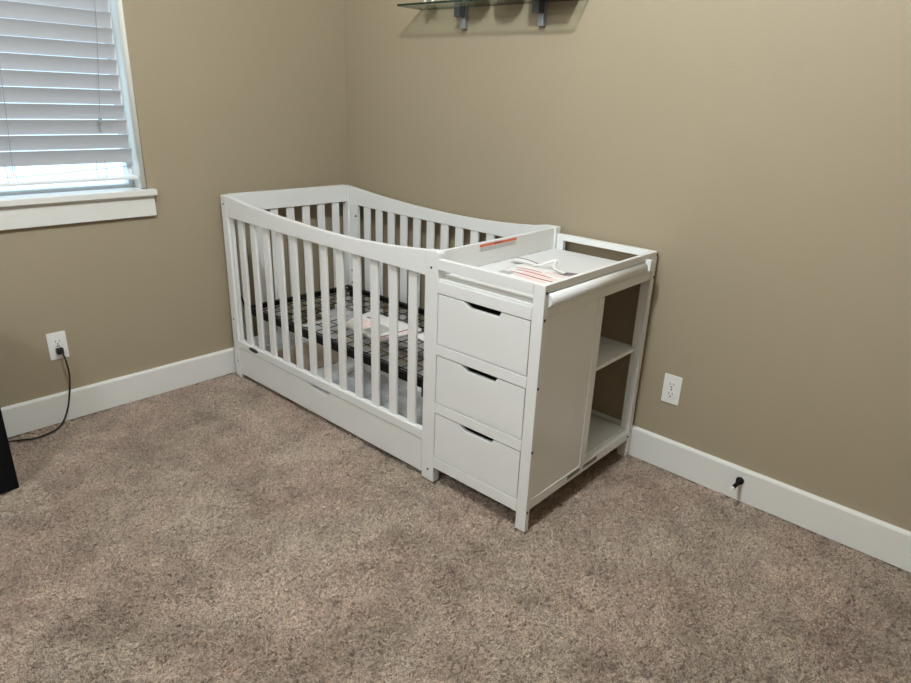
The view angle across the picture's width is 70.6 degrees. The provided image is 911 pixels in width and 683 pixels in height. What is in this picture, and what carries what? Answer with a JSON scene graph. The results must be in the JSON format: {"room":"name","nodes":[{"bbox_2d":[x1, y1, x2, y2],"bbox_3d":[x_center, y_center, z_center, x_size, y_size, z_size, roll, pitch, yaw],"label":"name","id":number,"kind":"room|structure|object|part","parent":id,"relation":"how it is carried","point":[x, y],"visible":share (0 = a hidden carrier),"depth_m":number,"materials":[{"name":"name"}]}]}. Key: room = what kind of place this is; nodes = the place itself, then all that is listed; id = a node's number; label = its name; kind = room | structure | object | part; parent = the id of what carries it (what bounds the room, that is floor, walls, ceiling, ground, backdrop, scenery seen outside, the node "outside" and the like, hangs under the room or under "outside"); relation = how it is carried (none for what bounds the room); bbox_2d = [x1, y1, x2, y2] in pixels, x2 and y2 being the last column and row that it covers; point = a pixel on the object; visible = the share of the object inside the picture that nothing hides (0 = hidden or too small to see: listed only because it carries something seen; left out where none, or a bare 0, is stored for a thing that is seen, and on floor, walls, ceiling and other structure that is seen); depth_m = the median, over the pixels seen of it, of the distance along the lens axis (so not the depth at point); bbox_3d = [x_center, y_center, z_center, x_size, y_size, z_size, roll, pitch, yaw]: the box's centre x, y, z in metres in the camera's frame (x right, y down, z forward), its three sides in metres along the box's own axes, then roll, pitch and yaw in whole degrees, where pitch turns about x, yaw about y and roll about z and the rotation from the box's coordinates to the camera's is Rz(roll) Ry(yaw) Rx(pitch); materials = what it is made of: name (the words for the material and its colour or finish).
{"room":"children's room","nodes":[
{"label":"children's room","id":0,"kind":"room"},
{"bbox_2d":[0,0,347,407],"bbox_3d":[-2.089,-0.823,1.881,0.140,2.740,4.300,20,27,39],"label":"wall","id":1,"kind":"structure","parent":0,"point":[219,97],"depth_m":2.84,"materials":[{"name":"beige paint"}]},
{"bbox_2d":[46,331,69,360],"bbox_3d":[-1.631,0.017,2.642,0.008,0.115,0.070,20,27,39],"label":"wall outlet","id":2,"kind":"object","parent":1,"relation":"attached to","point":[55,340],"visible":1,"depth_m":2.64,"materials":[{"name":"white plastic"}]},
{"bbox_2d":[52,337,62,353],"bbox_3d":[-1.630,0.018,2.641,0.002,0.066,0.033,20,27,39],"label":"receptacle","id":3,"kind":"object","parent":2,"relation":"attached to","point":[57,342],"depth_m":2.63,"materials":[{"name":"white plastic"}]},
{"bbox_2d":[0,0,157,230],"bbox_3d":[-1.759,-1.010,2.153,0.177,1.278,1.305,20,27,39],"label":"window","id":4,"kind":"structure","parent":1,"relation":"in","point":[46,206],"depth_m":2.56,"materials":[{"name":"white plastic"}]},
{"bbox_2d":[0,0,138,186],"bbox_3d":[-1.746,-1.075,2.120,0.074,1.121,1.208,20,27,39],"label":"window blind","id":5,"kind":"object","parent":4,"relation":"attached to","point":[42,132],"visible":1,"depth_m":2.45,"materials":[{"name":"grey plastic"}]},
{"bbox_3d":[-1.604,-1.105,2.224,0.053,1.040,0.003,-17,28,-42],"label":"lift cord","id":6,"kind":"part","parent":5,"relation":"part of","materials":[{"name":"white fabric"}]},
{"bbox_3d":[-1.512,-0.665,2.518,0.004,0.027,0.495,20,27,39],"label":"loose cord","id":7,"kind":"part","parent":5,"relation":"part of","materials":[{"name":"white fabric"}]},
{"bbox_3d":[-1.766,-0.560,2.323,0.056,0.012,1.197,20,27,39],"label":"rail","id":8,"kind":"part","parent":5,"relation":"part of","materials":[{"name":"white plastic"}]},
{"bbox_3d":[-1.369,-1.284,2.418,0.002,0.825,0.060,20,27,39],"label":"lift cord","id":9,"kind":"part","parent":5,"relation":"part of","materials":[{"name":"white fabric"}]},
{"bbox_3d":[-1.760,-0.497,2.328,0.127,0.029,1.305,20,27,39],"label":"sill","id":10,"kind":"part","parent":4,"relation":"part of","materials":[{"name":"white paint"}]},
{"bbox_2d":[1,329,337,437],"bbox_3d":[-2.083,0.421,2.286,0.015,0.128,4.285,20,27,39],"label":"baseboard","id":11,"kind":"structure","parent":1,"relation":"attached to","point":[27,416],"depth_m":2.85,"materials":[{"name":"white paint"}]},
{"bbox_2d":[0,372,910,682],"bbox_3d":[-0.523,1.093,0.976,4.540,0.100,4.540,20,27,39],"label":"floor","id":12,"kind":"structure","parent":0,"point":[222,529],"depth_m":1.95,"materials":[{"name":"beige carpet"}]},
{"bbox_2d":[0,408,18,493],"bbox_3d":[-1.744,0.230,2.101,0.247,0.640,0.392,20,27,39],"label":"base cabinet","id":13,"kind":"object","parent":12,"relation":"on","point":[8,477],"visible":1,"depth_m":2.22,"materials":[{"name":"black"}]},
{"bbox_2d":[9,347,70,441],"bbox_3d":[-1.709,0.234,2.538,0.070,0.327,0.391,15,24,31],"label":"power cord","id":14,"kind":"object","parent":12,"relation":"on","point":[60,350],"visible":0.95,"depth_m":2.64,"materials":[{"name":"black rubber"}]},
{"bbox_2d":[220,185,657,531],"bbox_3d":[-0.176,-0.102,2.775,1.818,0.896,0.717,19,27,38],"label":"crib","id":15,"kind":"object","parent":12,"relation":"on","point":[506,380],"depth_m":2.35,"materials":[{"name":"white paint"}]},
{"bbox_3d":[-1.059,-0.250,3.086,0.047,0.892,0.034,19,27,38],"label":"post","id":16,"kind":"part","parent":15,"relation":"part of","materials":[{"name":"white paint"}]},
{"bbox_3d":[-0.810,-0.709,3.175,0.028,0.085,0.646,21,27,40],"label":"rail","id":17,"kind":"part","parent":15,"relation":"part of","materials":[{"name":"white paint"}]},
{"bbox_3d":[-0.882,0.050,3.355,0.008,0.115,0.470,21,27,40],"label":"drawer","id":18,"kind":"part","parent":15,"relation":"part of","materials":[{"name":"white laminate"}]},
{"bbox_3d":[-0.836,-0.047,3.425,0.024,0.070,0.646,21,27,40],"label":"rail","id":19,"kind":"part","parent":15,"relation":"part of","materials":[{"name":"black paint"}]},
{"bbox_2d":[270,341,348,370],"bbox_3d":[-0.748,0.072,3.280,0.214,0.057,0.350,19,27,38],"label":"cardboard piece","id":20,"kind":"object","parent":15,"relation":"on","point":[320,354],"visible":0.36,"depth_m":3.28,"materials":[{"name":"white cardboard"}]},
{"bbox_3d":[-0.562,-0.442,2.539,1.268,0.108,0.024,19,27,38],"label":"rail","id":21,"kind":"part","parent":15,"relation":"part of","materials":[{"name":"white paint"}]},
{"bbox_3d":[-0.585,0.174,2.771,1.269,0.036,0.026,19,27,38],"label":"rail","id":22,"kind":"part","parent":15,"relation":"part of","materials":[{"name":"white paint"}]},
{"bbox_3d":[-0.590,0.258,2.801,1.264,0.137,0.015,19,27,38],"label":"drawer","id":23,"kind":"part","parent":15,"relation":"part of","materials":[{"name":"white paint"}]},
{"bbox_2d":[318,308,363,319],"bbox_3d":[-0.524,-0.131,3.057,0.220,0.008,0.130,14,23,28],"label":"plastic bag","id":24,"kind":"object","parent":15,"relation":"on","point":[333,313],"visible":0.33,"depth_m":3.06,"materials":[{"name":"grey"}]},
{"bbox_3d":[-0.584,-0.405,3.547,0.046,0.892,0.034,19,27,38],"label":"post","id":25,"kind":"part","parent":15,"relation":"part of","materials":[{"name":"white paint"}]},
{"bbox_2d":[312,369,422,424],"bbox_3d":[-0.304,0.268,2.844,0.820,0.034,0.360,19,27,38],"label":"drawer","id":26,"kind":"object","parent":15,"relation":"on","point":[384,381],"visible":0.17,"depth_m":2.94,"materials":[{"name":"white wood"}]},
{"bbox_3d":[-0.427,0.237,2.984,1.241,0.007,0.470,19,27,38],"label":"drawer","id":27,"kind":"part","parent":15,"relation":"part of","materials":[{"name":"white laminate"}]},
{"bbox_3d":[-0.257,0.150,3.135,1.241,0.125,0.012,19,27,38],"label":"drawer","id":28,"kind":"part","parent":15,"relation":"part of","materials":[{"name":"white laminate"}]},
{"bbox_2d":[346,311,420,342],"bbox_3d":[-0.354,-0.068,2.861,0.340,0.022,0.232,19,27,38],"label":"booklet","id":29,"kind":"object","parent":15,"relation":"on","point":[366,317],"visible":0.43,"depth_m":2.83,"materials":[{"name":"white paper"}]},
{"bbox_3d":[-0.411,-0.084,2.870,0.107,0.003,0.068,19,27,38],"label":"pink panel","id":30,"kind":"part","parent":29,"relation":"part of","materials":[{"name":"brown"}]},
{"bbox_2d":[364,324,388,333],"bbox_3d":[-0.337,-0.053,2.799,0.092,0.004,0.099,19,27,38],"label":"paper","id":31,"kind":"object","parent":29,"relation":"on","point":[384,328],"depth_m":2.80,"materials":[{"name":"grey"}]},
{"bbox_3d":[-0.115,0.036,3.254,1.243,0.085,0.026,19,27,38],"label":"rail","id":32,"kind":"part","parent":15,"relation":"part of","materials":[{"name":"paint"}]},
{"bbox_2d":[418,332,423,340],"bbox_3d":[-0.114,-0.022,2.812,0.130,0.008,0.110,19,27,38],"label":"paper sheet","id":33,"kind":"object","parent":15,"relation":"on","point":[420,335],"visible":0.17,"depth_m":2.80,"materials":[{"name":"white paper"}]},
{"bbox_3d":[-0.081,0.104,2.271,0.060,0.870,0.034,19,27,38],"label":"post","id":34,"kind":"part","parent":15,"relation":"part of","materials":[{"name":"white paint"}]},
{"bbox_3d":[-0.090,-0.605,3.014,1.242,0.104,0.024,19,27,38],"label":"rail","id":35,"kind":"part","parent":15,"relation":"part of","materials":[{"name":"white paint"}]},
{"bbox_3d":[0.066,0.491,2.252,0.382,0.043,0.020,19,27,38],"label":"drawer rail","id":36,"kind":"part","parent":15,"relation":"part of","materials":[{"name":"white paint"}]},
{"bbox_3d":[0.069,0.386,2.212,0.376,0.176,0.015,19,27,38],"label":"drawer","id":37,"kind":"part","parent":15,"relation":"part of","materials":[{"name":"white paint"}]},
{"bbox_3d":[0.074,0.282,2.174,0.382,0.038,0.020,19,27,38],"label":"drawer rail","id":38,"kind":"part","parent":15,"relation":"part of","materials":[{"name":"white paint"}]},
{"bbox_3d":[0.077,0.178,2.135,0.376,0.177,0.015,19,27,38],"label":"drawer","id":39,"kind":"part","parent":15,"relation":"part of","materials":[{"name":"white paint"}]},
{"bbox_3d":[0.082,0.075,2.096,0.382,0.038,0.020,19,27,38],"label":"drawer rail","id":40,"kind":"part","parent":15,"relation":"part of","materials":[{"name":"white paint"}]},
{"bbox_3d":[0.085,-0.028,2.057,0.376,0.177,0.015,19,27,38],"label":"drawer","id":41,"kind":"part","parent":15,"relation":"part of","materials":[{"name":"white paint"}]},
{"bbox_3d":[0.089,-0.132,2.018,0.382,0.040,0.020,19,27,38],"label":"drawer rail","id":42,"kind":"part","parent":15,"relation":"part of","materials":[{"name":"white paint"}]},
{"bbox_3d":[0.258,-0.289,2.333,0.125,0.009,0.058,19,27,38],"label":"folded paper strip","id":43,"kind":"part","parent":15,"relation":"part of","materials":[{"name":"white paper"}]},
{"bbox_3d":[0.234,0.230,2.003,0.040,0.846,0.020,19,27,38],"label":"changer post","id":44,"kind":"part","parent":15,"relation":"part of","materials":[{"name":"white paint"}]},
{"bbox_2d":[499,264,577,283],"bbox_3d":[0.278,-0.227,2.173,0.245,0.010,0.235,19,27,38],"label":"leaflet","id":45,"kind":"object","parent":15,"relation":"on","point":[533,273],"visible":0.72,"depth_m":2.17,"materials":[{"name":"white paper"}]},
{"bbox_2d":[499,270,513,273],"bbox_3d":[0.171,-0.234,2.169,0.052,0.002,0.036,18,26,36],"label":"photo","id":46,"kind":"object","parent":45,"relation":"on","point":[502,271],"depth_m":2.17,"materials":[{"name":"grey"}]},
{"bbox_2d":[533,259,566,272],"bbox_3d":[0.342,-0.266,2.236,0.139,0.024,0.071,19,27,38],"label":"strap","id":47,"kind":"object","parent":45,"relation":"on","point":[554,260],"visible":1,"depth_m":2.26,"materials":[{"name":"white fabric"}]},
{"bbox_2d":[564,272,575,275],"bbox_3d":[0.396,-0.229,2.193,0.053,0.004,0.028,15,24,30],"label":"photo","id":48,"kind":"object","parent":45,"relation":"on","point":[568,273],"depth_m":2.19,"materials":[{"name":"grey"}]},
{"bbox_2d":[438,228,653,306],"bbox_3d":[0.330,-0.275,2.232,0.455,0.100,0.718,20,27,39],"label":"tray","id":49,"kind":"object","parent":15,"relation":"on","point":[596,276],"depth_m":2.15,"materials":[{"name":"white paint"}]},
{"bbox_3d":[0.375,-0.059,2.748,0.060,0.872,0.034,19,27,38],"label":"post","id":50,"kind":"part","parent":15,"relation":"part of","materials":[{"name":"white paint"}]},
{"bbox_3d":[0.409,-0.037,2.732,0.020,0.846,0.020,19,27,38],"label":"changer post","id":51,"kind":"part","parent":15,"relation":"part of","materials":[{"name":"white paint"}]},
{"bbox_3d":[0.350,0.189,2.107,0.010,0.626,0.300,19,27,38],"label":"panel","id":52,"kind":"part","parent":15,"relation":"part of","materials":[{"name":"white paint"}]},
{"bbox_3d":[0.460,0.455,2.352,0.019,0.036,0.663,19,27,38],"label":"rail","id":53,"kind":"part","parent":15,"relation":"part of","materials":[{"name":"white paint"}]},
{"bbox_3d":[0.483,-0.165,2.118,0.013,0.038,0.663,19,27,38],"label":"rail","id":54,"kind":"part","parent":15,"relation":"part of","materials":[{"name":"white paint"}]},
{"bbox_2d":[596,336,634,370],"bbox_3d":[0.440,0.017,2.475,0.387,0.013,0.347,19,27,38],"label":"cubby shelf","id":55,"kind":"object","parent":15,"relation":"attached to","point":[610,350],"depth_m":2.43,"materials":[{"name":"white paint"}]},
{"bbox_3d":[0.697,0.066,2.486,0.038,0.846,0.029,19,27,38],"label":"changer post","id":56,"kind":"part","parent":15,"relation":"part of","materials":[{"name":"white paint"}]},
{"bbox_2d":[344,0,910,531],"bbox_3d":[1.040,-0.752,2.002,4.540,2.740,0.120,20,27,39],"label":"wall","id":57,"kind":"structure","parent":0,"point":[762,148],"depth_m":2.21,"materials":[{"name":"beige paint"}]},
{"bbox_2d":[397,0,575,28],"bbox_3d":[0.113,-1.294,2.542,0.860,0.090,0.150,21,28,39],"label":"glass shelf","id":58,"kind":"object","parent":57,"relation":"attached to","point":[461,9],"visible":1,"depth_m":2.57,"materials":[{"name":"grey"}]},
{"bbox_3d":[0.017,-1.363,2.663,0.032,0.040,0.038,21,28,39],"label":"support arm","id":59,"kind":"part","parent":58,"relation":"part of","materials":[{"name":"grey metal"}]},
{"bbox_3d":[0.114,-1.332,2.527,0.860,0.008,0.148,21,28,39],"label":"glass panel","id":60,"kind":"part","parent":58,"relation":"part of","materials":[{"name":"grey"}]},
{"bbox_3d":[0.310,-1.252,2.410,0.032,0.040,0.038,21,28,39],"label":"support arm","id":61,"kind":"part","parent":58,"relation":"part of","materials":[{"name":"grey metal"}]},
{"bbox_2d":[363,336,910,572],"bbox_3d":[0.949,0.486,2.414,4.300,0.128,0.015,20,27,39],"label":"baseboard","id":62,"kind":"structure","parent":57,"relation":"attached to","point":[886,542],"depth_m":2.26,"materials":[{"name":"white paint"}]},
{"bbox_2d":[729,477,743,491],"bbox_3d":[1.000,0.513,2.300,0.030,0.030,0.084,20,27,39],"label":"door stop","id":63,"kind":"object","parent":62,"relation":"attached to","point":[739,481],"visible":1,"depth_m":2.31,"materials":[{"name":"black metal"}]},
{"bbox_2d":[661,373,682,405],"bbox_3d":[0.820,0.182,2.444,0.070,0.115,0.008,20,27,39],"label":"wall outlet","id":64,"kind":"object","parent":57,"relation":"attached to","point":[672,384],"visible":1,"depth_m":2.44,"materials":[{"name":"white plastic"}]},
{"bbox_2d":[666,390,674,398],"bbox_3d":[0.818,0.201,2.449,0.035,0.029,0.002,20,27,39],"label":"receptacle","id":65,"kind":"object","parent":64,"relation":"attached to","point":[670,394],"depth_m":2.45,"materials":[{"name":"white plastic"}]},
{"bbox_2d":[668,381,676,388],"bbox_3d":[0.819,0.165,2.436,0.035,0.029,0.002,20,27,39],"label":"receptacle","id":66,"kind":"object","parent":64,"relation":"attached to","point":[671,384],"depth_m":2.43,"materials":[{"name":"white plastic"}]}
]}

